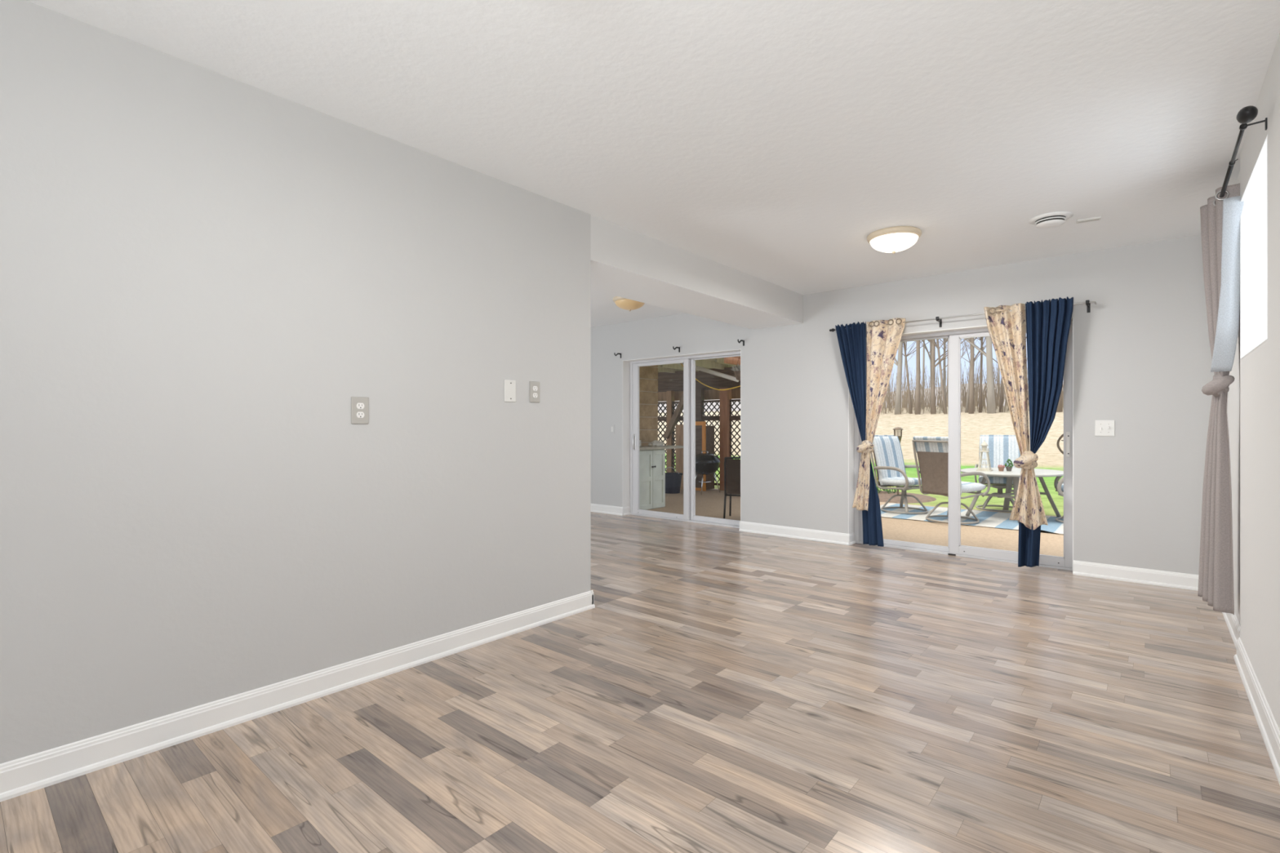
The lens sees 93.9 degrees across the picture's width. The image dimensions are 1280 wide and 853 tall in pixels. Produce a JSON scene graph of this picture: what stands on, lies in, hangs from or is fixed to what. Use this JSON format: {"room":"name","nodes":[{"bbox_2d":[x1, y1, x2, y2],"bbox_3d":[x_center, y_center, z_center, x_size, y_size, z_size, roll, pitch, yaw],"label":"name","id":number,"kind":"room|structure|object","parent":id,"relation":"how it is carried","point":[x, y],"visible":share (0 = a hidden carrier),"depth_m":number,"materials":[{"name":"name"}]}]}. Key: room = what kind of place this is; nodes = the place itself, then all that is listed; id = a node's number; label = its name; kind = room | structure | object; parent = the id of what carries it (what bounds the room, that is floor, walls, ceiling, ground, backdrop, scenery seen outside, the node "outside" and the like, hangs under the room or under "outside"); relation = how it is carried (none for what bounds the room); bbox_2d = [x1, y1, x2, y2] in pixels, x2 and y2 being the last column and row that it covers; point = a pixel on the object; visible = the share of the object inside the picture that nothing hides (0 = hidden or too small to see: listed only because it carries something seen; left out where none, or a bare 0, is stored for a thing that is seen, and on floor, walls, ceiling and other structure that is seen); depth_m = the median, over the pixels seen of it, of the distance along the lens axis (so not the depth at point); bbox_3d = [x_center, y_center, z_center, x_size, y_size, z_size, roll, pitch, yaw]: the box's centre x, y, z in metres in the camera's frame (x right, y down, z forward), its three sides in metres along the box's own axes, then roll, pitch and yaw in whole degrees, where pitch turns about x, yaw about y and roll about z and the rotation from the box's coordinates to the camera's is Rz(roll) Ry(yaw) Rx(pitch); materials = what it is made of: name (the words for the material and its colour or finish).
{"room":"empty living room","nodes":[
{"label":"empty living room","id":0,"kind":"room"},
{"bbox_2d":[0,0,591,764],"bbox_3d":[-1.819,-0.096,2.028,0.120,2.440,4.524,0,0,40],"label":"wall","id":1,"kind":"structure","parent":0,"point":[202,270],"depth_m":2.29,"materials":[{"name":"grey paint"}]},
{"bbox_2d":[0,590,595,802],"bbox_3d":[-1.804,1.071,2.029,0.141,0.106,4.545,0,0,40],"label":"baseboard","id":2,"kind":"structure","parent":1,"relation":"attached to","point":[28,774],"depth_m":2.28,"materials":[{"name":"white paint"}]},
{"bbox_2d":[351,396,368,423],"bbox_3d":[-1.227,-0.071,2.623,0.009,0.118,0.076,0,0,40],"label":"wall outlet","id":3,"kind":"object","parent":1,"relation":"attached to","point":[359,405],"visible":1,"depth_m":2.62,"materials":[{"name":"grey plastic"}]},
{"bbox_2d":[356,411,364,417],"bbox_3d":[-1.225,-0.051,2.621,0.004,0.027,0.034,0,0,40],"label":"socket","id":4,"kind":"object","parent":3,"relation":"attached to","point":[359,414],"depth_m":2.62,"materials":[{"name":"grey"}]},
{"bbox_2d":[356,403,364,408],"bbox_3d":[-1.225,-0.090,2.621,0.004,0.027,0.034,0,0,40],"label":"socket","id":5,"kind":"object","parent":3,"relation":"attached to","point":[359,406],"depth_m":2.62,"materials":[{"name":"grey"}]},
{"bbox_2d":[504,379,515,401],"bbox_3d":[-0.703,-0.193,3.238,0.007,0.118,0.076,0,0,40],"label":"blank wall plate","id":6,"kind":"object","parent":1,"relation":"attached to","point":[509,385],"visible":1,"depth_m":3.23,"materials":[{"name":"white plastic"}]},
{"bbox_2d":[529,381,539,402],"bbox_3d":[-0.592,-0.195,3.367,0.009,0.118,0.072,0,0,40],"label":"wall outlet","id":7,"kind":"object","parent":1,"relation":"attached to","point":[534,385],"visible":1,"depth_m":3.36,"materials":[{"name":"grey plastic"}]},
{"bbox_2d":[533,386,537,391],"bbox_3d":[-0.590,-0.214,3.366,0.004,0.027,0.034,0,0,40],"label":"socket","id":8,"kind":"object","parent":7,"relation":"attached to","point":[535,388],"depth_m":3.37,"materials":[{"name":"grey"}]},
{"bbox_2d":[0,511,1279,852],"bbox_3d":[-1.090,1.169,3.399,7.530,0.090,7.757,0,0,40],"label":"floor","id":9,"kind":"structure","parent":0,"point":[722,689],"depth_m":2.17,"materials":[{"name":"laminate"}]},
{"bbox_2d":[26,0,1279,327],"bbox_3d":[-1.131,-1.376,3.466,7.580,0.120,7.847,0,0,40],"label":"ceiling","id":10,"kind":"structure","parent":0,"point":[767,140],"depth_m":2.40,"materials":[{"name":"white paint"}]},
{"bbox_2d":[613,296,644,311],"bbox_3d":[-0.104,-1.249,6.135,0.350,0.134,0.350,0,0,40],"label":"ceiling light","id":11,"kind":"object","parent":10,"relation":"attached to","point":[622,303],"visible":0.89,"depth_m":6.04,"materials":[{"name":"beige"}]},
{"bbox_2d":[591,214,803,328],"bbox_3d":[0.443,-1.174,5.031,0.575,0.283,2.983,0,0,40],"label":"ceiling beam","id":12,"kind":"structure","parent":10,"relation":"attached to","point":[626,263],"depth_m":4.60,"materials":[{"name":"white paint"}]},
{"bbox_2d":[866,226,921,253],"bbox_3d":[1.735,-1.249,4.089,0.344,0.134,0.344,0,0,40],"label":"ceiling light","id":13,"kind":"object","parent":10,"relation":"attached to","point":[897,238],"visible":1,"depth_m":3.99,"materials":[{"name":"beige"}]},
{"bbox_2d":[1028,211,1073,228],"bbox_3d":[2.588,-1.290,3.771,0.234,0.052,0.234,0,0,40],"label":"ceiling vent","id":14,"kind":"object","parent":10,"relation":"in","point":[1051,220],"visible":1,"depth_m":3.72,"materials":[{"name":"white paint"}]},
{"bbox_2d":[1075,216,1101,223],"bbox_3d":[2.848,-1.309,3.795,0.124,0.012,0.060,0,0,32],"label":"ceiling plate","id":15,"kind":"object","parent":10,"relation":"attached to","point":[1098,218],"visible":1,"depth_m":3.78,"materials":[{"name":"white plastic"}]},
{"bbox_2d":[591,234,1213,574],"bbox_3d":[1.382,-0.051,6.335,7.680,2.530,0.220,0,0,40],"label":"wall","id":16,"kind":"structure","parent":0,"point":[1143,360],"depth_m":4.60,"materials":[{"name":"grey paint"}]},
{"bbox_2d":[610,424,614,433],"bbox_3d":[-0.355,0.034,7.666,0.072,0.116,0.010,0,0,40],"label":"light switch","id":17,"kind":"object","parent":16,"relation":"attached to","point":[612,426],"visible":1,"depth_m":7.66,"materials":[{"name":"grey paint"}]},
{"bbox_2d":[672,346,679,352],"bbox_3d":[0.419,-0.896,6.930,0.018,0.061,0.124,0,0,40],"label":"hook","id":18,"kind":"object","parent":16,"relation":"attached to","point":[678,348],"visible":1,"depth_m":6.95,"materials":[{"name":"black metal"}]},
{"bbox_2d":[622,349,741,520],"bbox_3d":[0.476,0.145,7.047,1.720,1.959,0.132,0,0,40],"label":"trim","id":19,"kind":"structure","parent":16,"relation":"attached to","point":[625,362],"depth_m":7.58,"materials":[{"name":"white paint"}]},
{"bbox_2d":[629,351,740,528],"bbox_3d":[0.541,0.198,7.123,1.710,2.053,0.133,0,0,40],"label":"door","id":20,"kind":"structure","parent":16,"relation":"in","point":[689,362],"depth_m":7.10,"materials":[{"name":"white plastic"}]},
{"bbox_2d":[737,339,744,346],"bbox_3d":[1.074,-0.896,6.372,0.018,0.061,0.124,0,0,40],"label":"hook","id":21,"kind":"object","parent":16,"relation":"attached to","point":[740,340],"visible":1,"depth_m":6.39,"materials":[{"name":"black metal"}]},
{"bbox_2d":[591,503,1198,591],"bbox_3d":[1.259,1.071,6.367,7.052,0.106,0.151,0,0,40],"label":"baseboard","id":22,"kind":"structure","parent":16,"relation":"attached to","point":[1134,575],"depth_m":4.50,"materials":[{"name":"white paint"}]},
{"bbox_2d":[848,316,1073,573],"bbox_3d":[2.682,0.145,5.166,1.738,1.959,0.132,0,0,40],"label":"trim","id":23,"kind":"structure","parent":16,"relation":"attached to","point":[851,409],"depth_m":5.69,"materials":[{"name":"white paint"}]},
{"bbox_2d":[829,299,1096,331],"bbox_3d":[2.600,-0.894,5.073,2.022,0.077,0.120,0,0,40],"label":"curtain rod","id":24,"kind":"object","parent":16,"relation":"attached to","point":[1088,302],"visible":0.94,"depth_m":4.99,"materials":[{"name":"black metal"}]},
{"bbox_2d":[835,321,884,546],"bbox_3d":[2.017,0.059,5.496,0.422,2.041,0.085,0,0,40],"label":"curtain","id":25,"kind":"object","parent":24,"relation":"hanging from","point":[851,340],"visible":0.97,"depth_m":5.48,"materials":[{"name":"blue fabric"}]},
{"bbox_2d":[852,317,905,511],"bbox_3d":[2.134,-0.092,5.366,0.454,1.719,0.172,0,0,40],"label":"curtain","id":26,"kind":"object","parent":24,"relation":"hanging from","point":[883,340],"visible":1,"depth_m":5.38,"materials":[{"name":"fabric"}]},
{"bbox_2d":[983,303,1048,529],"bbox_3d":[2.942,-0.080,4.686,0.170,1.755,0.417,0,0,-37],"label":"curtain","id":27,"kind":"object","parent":24,"relation":"hanging from","point":[1006,329],"visible":1,"depth_m":4.67,"materials":[{"name":"fabric"}]},
{"bbox_2d":[1017,296,1073,567],"bbox_3d":[3.100,0.064,4.575,0.353,2.073,0.090,0,0,40],"label":"curtain","id":28,"kind":"object","parent":24,"relation":"hanging from","point":[1048,322],"visible":0.98,"depth_m":4.57,"materials":[{"name":"blue fabric"}]},
{"bbox_2d":[853,320,1072,570],"bbox_3d":[2.756,0.198,5.253,1.728,2.053,0.104,0,0,40],"label":"door","id":29,"kind":"structure","parent":16,"relation":"in","point":[954,548],"depth_m":5.20,"materials":[{"name":"white plastic"}]},
{"bbox_2d":[1094,420,1115,435],"bbox_3d":[3.439,0.012,4.425,0.116,0.118,0.018,0,0,40],"label":"light switch","id":30,"kind":"object","parent":16,"relation":"attached to","point":[1102,428],"visible":1,"depth_m":4.43,"materials":[{"name":"white plastic"}]},
{"bbox_2d":[1226,33,1279,730],"bbox_3d":[1.555,-0.096,1.044,0.350,2.440,7.607,0,0,40],"label":"wall","id":31,"kind":"structure","parent":0,"point":[1253,405],"depth_m":2.32,"materials":[{"name":"white paint"}]},
{"bbox_2d":[1219,105,1266,197],"bbox_3d":[2.690,-1.130,2.699,0.095,0.058,1.521,0,0,41],"label":"curtain rod","id":32,"kind":"object","parent":31,"relation":"attached to","point":[1246,114],"visible":0.84,"depth_m":2.24,"materials":[{"name":"black metal"}]},
{"bbox_2d":[1197,182,1244,614],"bbox_3d":[2.958,-0.128,3.053,0.144,2.095,0.436,0,0,40],"label":"curtain","id":33,"kind":"object","parent":32,"relation":"hanging from","point":[1220,218],"visible":1,"depth_m":2.98,"materials":[{"name":"grey fabric"}]},
{"bbox_2d":[1222,612,1279,785],"bbox_3d":[1.454,1.071,1.196,0.043,0.106,7.507,0,0,40],"label":"baseboard","id":34,"kind":"structure","parent":31,"relation":"attached to","point":[1268,726],"depth_m":2.34,"materials":[{"name":"white paint"}]},
{"bbox_2d":[1240,133,1267,359],"bbox_3d":[2.698,-0.700,2.448,0.271,0.760,0.863,0,0,40],"label":"window","id":35,"kind":"structure","parent":31,"relation":"attached to","point":[1254,216],"depth_m":2.83,"materials":[{"name":"white glass"}]},
{"label":"outside","id":36,"kind":"structure","parent":0,"visible":0},
{"bbox_2d":[657,381,1063,412],"bbox_3d":[39.652,-4.899,108.128,140.000,7.046,84.000,0,0,40],"label":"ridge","id":37,"kind":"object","parent":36,"point":[734,406],"visible":0.06,"depth_m":102.14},
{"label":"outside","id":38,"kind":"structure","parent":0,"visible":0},
{"bbox_2d":[657,405,1063,516],"bbox_3d":[20.515,-0.524,47.167,90.000,3.556,78.600,0,0,40],"label":"lawn","id":39,"kind":"structure","parent":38,"point":[977,424],"depth_m":29.27,"materials":[{"name":"plant"}]},
{"bbox_2d":[893,342,902,414],"bbox_3d":[18.729,-8.842,40.064,8.459,16.258,5.661,0,0,44],"label":"bare tree","id":40,"kind":"object","parent":39,"relation":"on","point":[899,381],"visible":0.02,"depth_m":40.65,"materials":[{"name":"brown plant"}]},
{"bbox_2d":[893,426,903,494],"bbox_3d":[4.601,0.682,10.665,0.176,1.345,0.172,0,0,40],"label":"torch","id":41,"kind":"object","parent":39,"relation":"on","point":[896,428],"visible":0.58,"depth_m":10.62,"materials":[{"name":"brown metal"}]},
{"bbox_2d":[878,490,936,503],"bbox_3d":[4.220,1.244,10.727,2.100,0.060,2.100,0,0,40],"label":"mulch bed","id":42,"kind":"object","parent":39,"relation":"on","point":[883,495],"visible":0.3,"depth_m":10.26,"materials":[{"name":"soil"}]},
{"bbox_2d":[874,476,897,493],"bbox_3d":[4.389,1.069,11.248,0.852,0.347,0.875,0,0,40],"label":"clump","id":43,"kind":"object","parent":42,"relation":"on","point":[877,488],"visible":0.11,"depth_m":10.98,"materials":[{"name":"green plant"}]},
{"bbox_2d":[903,341,921,402],"bbox_3d":[22.905,-9.800,49.811,3.916,16.690,5.568,0,0,-9],"label":"bare tree","id":44,"kind":"object","parent":39,"relation":"on","point":[921,341],"visible":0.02,"depth_m":50.44,"materials":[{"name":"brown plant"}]},
{"bbox_2d":[902,340,928,413],"bbox_3d":[18.091,-8.093,41.047,4.628,14.736,9.726,0,0,-31],"label":"bare tree","id":45,"kind":"object","parent":39,"relation":"on","point":[904,346],"visible":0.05,"depth_m":40.54,"materials":[{"name":"brown plant"}]},
{"bbox_2d":[915,340,920,414],"bbox_3d":[18.119,-8.957,39.952,5.125,16.594,7.869,0,0,-39],"label":"bare tree","id":46,"kind":"object","parent":39,"relation":"on","point":[917,406],"visible":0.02,"depth_m":39.51,"materials":[{"name":"brown plant"}]},
{"bbox_2d":[922,340,924,403],"bbox_3d":[24.729,-10.424,50.100,5.061,17.854,4.378,0,0,40],"label":"bare tree","id":47,"kind":"object","parent":39,"relation":"on","point":[923,351],"visible":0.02,"depth_m":51.56,"materials":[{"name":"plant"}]},
{"bbox_2d":[914,338,961,412],"bbox_3d":[19.352,-9.155,40.495,7.962,16.645,4.836,0,0,34],"label":"bare tree","id":48,"kind":"object","parent":39,"relation":"on","point":[922,345],"visible":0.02,"depth_m":40.26,"materials":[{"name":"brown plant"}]},
{"bbox_2d":[939,337,948,413],"bbox_3d":[21.137,-7.868,39.665,4.895,14.086,8.183,0,0,-30],"label":"bare tree","id":49,"kind":"object","parent":39,"relation":"on","point":[944,339],"visible":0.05,"depth_m":39.63,"materials":[{"name":"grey plant"}]},
{"bbox_2d":[927,337,967,413],"bbox_3d":[18.592,-9.213,39.108,7.084,17.035,6.360,0,0,38],"label":"bare tree","id":50,"kind":"object","parent":39,"relation":"on","point":[933,347],"visible":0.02,"depth_m":39.04,"materials":[{"name":"brown plant"}]},
{"bbox_2d":[946,338,948,398],"bbox_3d":[26.675,-9.283,52.291,6.136,15.498,3.632,0,0,40],"label":"bare tree","id":51,"kind":"object","parent":39,"relation":"on","point":[948,339],"visible":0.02,"depth_m":52.13,"materials":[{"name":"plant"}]},
{"bbox_2d":[930,337,971,413],"bbox_3d":[19.451,-7.183,38.239,5.220,13.015,4.276,0,0,27],"label":"bare tree","id":52,"kind":"object","parent":39,"relation":"on","point":[937,346],"visible":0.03,"depth_m":38.70,"materials":[{"name":"brown plant"}]},
{"bbox_2d":[938,341,970,362],"bbox_3d":[28.597,-10.177,49.663,7.048,17.361,4.247,0,0,40],"label":"bare tree","id":53,"kind":"object","parent":39,"relation":"on","point":[939,341],"visible":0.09,"depth_m":49.50,"materials":[{"name":"brown plant"}]},
{"bbox_2d":[960,337,975,358],"bbox_3d":[25.104,-10.414,48.406,6.619,17.916,3.408,0,0,28],"label":"bare tree","id":54,"kind":"object","parent":39,"relation":"on","point":[975,338],"visible":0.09,"depth_m":47.95,"materials":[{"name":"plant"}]},
{"bbox_2d":[881,360,1063,414],"bbox_3d":[21.377,-2.980,47.821,26.030,4.418,15.530,0,0,40],"label":"thicket","id":55,"kind":"object","parent":39,"relation":"on","point":[890,405],"visible":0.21,"depth_m":42.66,"materials":[{"name":"plant"}]},
{"bbox_2d":[961,336,986,413],"bbox_3d":[21.567,-8.219,37.682,8.571,14.894,4.482,0,0,23],"label":"bare tree","id":56,"kind":"object","parent":39,"relation":"on","point":[965,344],"visible":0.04,"depth_m":38.48,"materials":[{"name":"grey plant"}]},
{"bbox_2d":[968,337,986,413],"bbox_3d":[20.628,-8.161,37.955,4.853,15.004,6.038,0,0,-39],"label":"bare tree","id":57,"kind":"object","parent":39,"relation":"on","point":[971,411],"visible":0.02,"depth_m":37.46,"materials":[{"name":"brown plant"}]},
{"bbox_2d":[975,337,983,412],"bbox_3d":[20.967,-7.881,36.254,5.122,14.255,7.163,0,0,-38],"label":"bare tree","id":58,"kind":"object","parent":39,"relation":"on","point":[980,338],"visible":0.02,"depth_m":37.84,"materials":[{"name":"brown plant"}]},
{"bbox_2d":[964,336,995,413],"bbox_3d":[21.127,-9.274,36.715,7.804,17.194,4.709,0,0,45],"label":"bare tree","id":59,"kind":"object","parent":39,"relation":"on","point":[991,406],"visible":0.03,"depth_m":36.82,"materials":[{"name":"brown plant"}]},
{"bbox_2d":[967,336,1026,412],"bbox_3d":[22.497,-7.542,36.928,9.599,13.488,4.192,0,0,29],"label":"bare tree","id":60,"kind":"object","parent":39,"relation":"on","point":[1001,403],"visible":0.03,"depth_m":37.31,"materials":[{"name":"brown plant"}]},
{"bbox_2d":[997,363,999,405],"bbox_3d":[31.130,-8.583,49.368,5.624,14.029,3.589,0,0,40],"label":"bare tree","id":61,"kind":"object","parent":39,"relation":"on","point":[998,369],"visible":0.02,"depth_m":50.96,"materials":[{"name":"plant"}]},
{"bbox_2d":[1056,393,1062,412],"bbox_3d":[24.332,-9.516,35.363,7.625,17.570,7.373,0,0,33],"label":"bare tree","id":62,"kind":"object","parent":39,"relation":"on","point":[1060,404],"visible":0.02,"depth_m":34.99,"materials":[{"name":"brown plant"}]},
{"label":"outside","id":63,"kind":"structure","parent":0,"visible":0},
{"bbox_2d":[647,488,1063,556],"bbox_3d":[1.767,1.299,8.851,15.200,0.150,4.078,0,0,40],"label":"patio","id":64,"kind":"structure","parent":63,"point":[710,504],"depth_m":7.06,"materials":[{"name":"beige concrete"}]},
{"bbox_2d":[639,364,657,446],"bbox_3d":[-0.150,0.082,9.223,0.400,2.285,0.880,0,0,40],"label":"pillar","id":65,"kind":"structure","parent":64,"relation":"on","point":[648,375],"depth_m":9.25,"materials":[{"name":"beige"}]},
{"bbox_2d":[639,444,683,510],"bbox_3d":[0.147,0.762,8.983,0.345,0.925,1.300,0,0,40],"label":"base cabinet","id":66,"kind":"object","parent":64,"relation":"on","point":[651,459],"visible":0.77,"depth_m":8.85,"materials":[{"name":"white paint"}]},
{"bbox_2d":[639,444,683,450],"bbox_3d":[0.147,0.319,8.983,0.345,0.040,1.300,0,0,40],"label":"countertop","id":67,"kind":"structure","parent":66,"relation":"on","point":[667,446],"depth_m":8.92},
{"bbox_2d":[648,440,663,446],"bbox_3d":[0.255,0.253,9.019,0.151,0.093,0.359,0,0,40],"label":"rag","id":68,"kind":"object","parent":67,"relation":"on","point":[655,443],"visible":0.97,"depth_m":8.94,"materials":[{"name":"white fabric"}]},
{"bbox_2d":[666,391,674,472],"bbox_3d":[0.634,0.244,12.393,0.120,1.960,0.120,0,0,40],"label":"post","id":69,"kind":"object","parent":64,"relation":"on","point":[670,394],"visible":0.56,"depth_m":12.34,"materials":[{"name":"brown wood"}]},
{"bbox_2d":[657,401,666,472],"bbox_3d":[0.063,0.314,12.879,1.416,1.660,0.060,0,0,40],"label":"lattice panel","id":70,"kind":"object","parent":69,"relation":"attached to","point":[660,419],"visible":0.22,"depth_m":12.51,"materials":[{"name":"grey wood"}]},
{"bbox_2d":[662,393,683,439],"bbox_3d":[0.734,-0.206,12.195,0.605,0.916,0.090,0,0,40],"label":"brace","id":71,"kind":"object","parent":69,"relation":"attached to","point":[679,408],"visible":0.71,"depth_m":12.18,"materials":[{"name":"brown wood"}]},
{"bbox_2d":[665,466,682,493],"bbox_3d":[0.585,0.984,11.041,0.410,0.481,0.410,0,0,40],"label":"storage bin","id":72,"kind":"object","parent":64,"relation":"on","point":[673,480],"visible":0.81,"depth_m":10.89,"materials":[{"name":"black plastic"}]},
{"bbox_2d":[675,421,714,491],"bbox_3d":[1.071,0.564,11.684,0.705,1.320,0.330,0,0,40],"label":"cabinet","id":73,"kind":"object","parent":64,"relation":"on","point":[704,434],"visible":0.55,"depth_m":11.48,"materials":[{"name":"brown wood"}]},
{"bbox_2d":[695,389,704,421],"bbox_3d":[1.189,0.244,11.919,0.140,1.960,0.120,0,0,40],"label":"post","id":74,"kind":"object","parent":64,"relation":"on","point":[700,393],"visible":0.36,"depth_m":11.87,"materials":[{"name":"brown wood"}]},
{"bbox_2d":[671,401,683,472],"bbox_3d":[0.907,0.314,12.159,0.636,1.660,0.060,0,0,40],"label":"lattice panel","id":75,"kind":"object","parent":74,"relation":"attached to","point":[681,418],"visible":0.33,"depth_m":12.32,"materials":[{"name":"grey wood"}]},
{"bbox_2d":[657,356,740,401],"bbox_3d":[-0.480,-0.826,11.025,5.960,0.580,4.254,0,0,40],"label":"deck","id":76,"kind":"object","parent":74,"relation":"on","point":[670,376],"visible":0.09,"depth_m":11.49,"materials":[{"name":"brown wood"}]},
{"bbox_2d":[676,363,738,382],"bbox_3d":[1.005,-0.841,9.007,1.062,0.387,0.060,0,0,36],"label":"drain pipe","id":77,"kind":"object","parent":76,"relation":"attached to","point":[699,368],"visible":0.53,"depth_m":8.89,"materials":[{"name":"white plastic"}]},
{"bbox_2d":[680,363,740,390],"bbox_3d":[1.100,-0.789,8.262,1.463,0.587,0.014,0,0,40],"label":"extension cord","id":78,"kind":"object","parent":76,"relation":"hanging from","point":[681,363],"visible":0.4,"depth_m":8.31,"materials":[{"name":"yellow plastic"}]},
{"bbox_3d":[1.633,-0.987,7.939,1.220,0.197,1.800,0,0,40],"label":"awning","id":79,"kind":"object","parent":76,"relation":"attached to","visible":0},
{"bbox_2d":[730,356,740,381],"bbox_3d":[1.338,-0.826,7.677,0.357,0.501,0.341,0,0,-12],"label":"hanging planter","id":80,"kind":"object","parent":79,"relation":"hanging from","point":[736,370],"visible":0.32,"depth_m":7.62,"materials":[{"name":"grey plant"}]},
{"bbox_2d":[733,370,740,381],"bbox_3d":[1.327,-0.641,7.674,0.250,0.130,0.250,0,0,40],"label":"basket","id":81,"kind":"object","parent":80,"relation":"on","point":[737,373],"depth_m":7.61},
{"bbox_2d":[695,450,720,494],"bbox_3d":[1.184,0.830,10.934,0.566,0.776,0.593,0,0,18],"label":"grill","id":82,"kind":"object","parent":64,"relation":"on","point":[706,464],"visible":0.94,"depth_m":10.74,"materials":[{"name":"black metal"}]},
{"bbox_2d":[695,462,719,475],"bbox_3d":[1.188,0.769,10.947,0.562,0.220,0.562,0,0,18],"label":"bowl","id":83,"kind":"object","parent":82,"relation":"on","point":[704,468],"depth_m":10.73,"materials":[{"name":"black metal"}]},
{"bbox_2d":[720,387,731,490],"bbox_3d":[1.645,0.244,11.491,0.170,1.960,0.160,0,0,40],"label":"post","id":84,"kind":"object","parent":64,"relation":"on","point":[725,395],"visible":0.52,"depth_m":11.42,"materials":[{"name":"brown wood"}]},
{"bbox_2d":[702,400,719,485],"bbox_3d":[1.421,0.314,11.721,0.506,1.660,0.060,0,0,40],"label":"lattice panel","id":85,"kind":"object","parent":84,"relation":"attached to","point":[713,418],"visible":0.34,"depth_m":11.68,"materials":[{"name":"grey wood"}]},
{"bbox_2d":[729,399,740,457],"bbox_3d":[1.984,0.314,11.241,0.706,1.660,0.060,0,0,40],"label":"lattice panel","id":86,"kind":"object","parent":84,"relation":"attached to","point":[736,418],"visible":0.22,"depth_m":11.39,"materials":[{"name":"grey wood"}]},
{"bbox_2d":[723,457,740,519],"bbox_3d":[1.404,0.804,7.836,0.549,0.843,0.601,0,0,16],"label":"patio chair","id":87,"kind":"object","parent":64,"relation":"on","point":[732,472],"visible":0.5,"depth_m":7.63,"materials":[{"name":"fabric"}]},
{"bbox_2d":[880,502,1063,534],"bbox_3d":[4.807,1.200,7.716,3.600,0.036,1.501,0,0,40],"label":"outdoor rug","id":88,"kind":"object","parent":64,"relation":"on","point":[986,518],"visible":0.33,"depth_m":7.93,"materials":[{"name":"fabric"}]},
{"bbox_2d":[870,435,928,514],"bbox_3d":[3.728,0.665,8.542,0.638,1.077,0.716,0,0,-28],"label":"patio chair","id":89,"kind":"object","parent":88,"relation":"on","point":[890,467],"visible":0.87,"depth_m":8.59,"materials":[{"name":"fabric"}]},
{"bbox_2d":[872,435,906,485],"bbox_3d":[3.636,0.492,8.712,0.540,0.699,0.206,0,0,-28],"label":"cushion","id":90,"kind":"object","parent":89,"relation":"on","point":[887,451],"depth_m":8.64,"materials":[{"name":"fabric"}]},
{"bbox_2d":[878,476,921,485],"bbox_3d":[3.768,0.772,8.467,0.540,0.113,0.506,0,0,-28],"label":"seat cushion","id":91,"kind":"object","parent":89,"relation":"on","point":[882,481],"depth_m":8.36,"materials":[{"name":"fabric"}]},
{"bbox_2d":[911,436,990,524],"bbox_3d":[3.950,0.665,7.638,0.716,1.077,0.638,0,0,-25],"label":"patio chair","id":92,"kind":"object","parent":88,"relation":"on","point":[932,452],"visible":0.7,"depth_m":7.54,"materials":[{"name":"fabric"}]},
{"bbox_2d":[961,481,986,493],"bbox_3d":[4.027,0.772,7.673,0.506,0.113,0.540,0,0,-25],"label":"seat cushion","id":93,"kind":"object","parent":92,"relation":"on","point":[966,487],"depth_m":7.48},
{"bbox_2d":[960,467,1063,523],"bbox_3d":[5.002,0.902,8.022,1.416,0.619,1.200,0,0,-32],"label":"patio table","id":94,"kind":"object","parent":88,"relation":"on","point":[1015,473],"visible":0.8,"depth_m":7.98,"materials":[{"name":"beige metal"}]},
{"bbox_2d":[976,440,992,471],"bbox_3d":[4.620,0.387,8.020,0.170,0.410,0.170,0,0,40],"label":"lantern","id":95,"kind":"object","parent":94,"relation":"on","point":[984,444],"visible":1,"depth_m":8.00,"materials":[{"name":"white paint"}]},
{"bbox_2d":[982,461,986,468],"bbox_3d":[4.620,0.514,8.020,0.048,0.088,0.047,0,0,40],"label":"candle","id":96,"kind":"object","parent":95,"relation":"on","point":[984,464],"depth_m":8.00,"materials":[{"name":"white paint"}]},
{"bbox_2d":[997,464,1004,471],"bbox_3d":[4.803,0.550,7.946,0.088,0.086,0.080,0,0,-4],"label":"potted plant","id":97,"kind":"object","parent":94,"relation":"on","point":[1001,468],"visible":1,"depth_m":7.92,"materials":[{"name":"pink ceramic"}]},
{"bbox_2d":[1004,458,1013,471],"bbox_3d":[4.899,0.510,7.941,0.106,0.164,0.107,0,0,40],"label":"potted plant","id":98,"kind":"object","parent":94,"relation":"on","point":[1009,468],"visible":1,"depth_m":7.92,"materials":[{"name":"green plant"}]},
{"bbox_2d":[1053,475,1063,523],"bbox_3d":[5.619,0.665,7.467,0.716,1.077,0.638,0,0,32],"label":"patio chair","id":99,"kind":"object","parent":88,"relation":"on","point":[1059,485],"visible":0.13,"depth_m":7.41,"materials":[{"name":"beige metal"}]},
{"bbox_2d":[1056,482,1063,491],"bbox_3d":[5.547,0.772,7.512,0.506,0.113,0.540,0,0,32],"label":"seat cushion","id":100,"kind":"object","parent":99,"relation":"on","point":[1062,486],"depth_m":7.41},
{"bbox_2d":[974,435,1020,511],"bbox_3d":[5.265,0.665,8.744,0.638,1.077,0.716,0,0,31],"label":"patio chair","id":101,"kind":"object","parent":64,"relation":"on","point":[1002,448],"visible":0.43,"depth_m":8.87,"materials":[{"name":"fabric"}]},
{"bbox_2d":[977,475,1013,484],"bbox_3d":[5.221,0.772,8.671,0.540,0.113,0.506,0,0,31],"label":"seat cushion","id":102,"kind":"object","parent":101,"relation":"on","point":[993,480],"depth_m":8.50,"materials":[{"name":"fabric"}]},
{"bbox_2d":[979,435,1020,482],"bbox_3d":[5.366,0.492,8.909,0.540,0.699,0.206,0,0,31],"label":"cushion","id":103,"kind":"object","parent":101,"relation":"on","point":[1001,448],"depth_m":8.89,"materials":[{"name":"fabric"}]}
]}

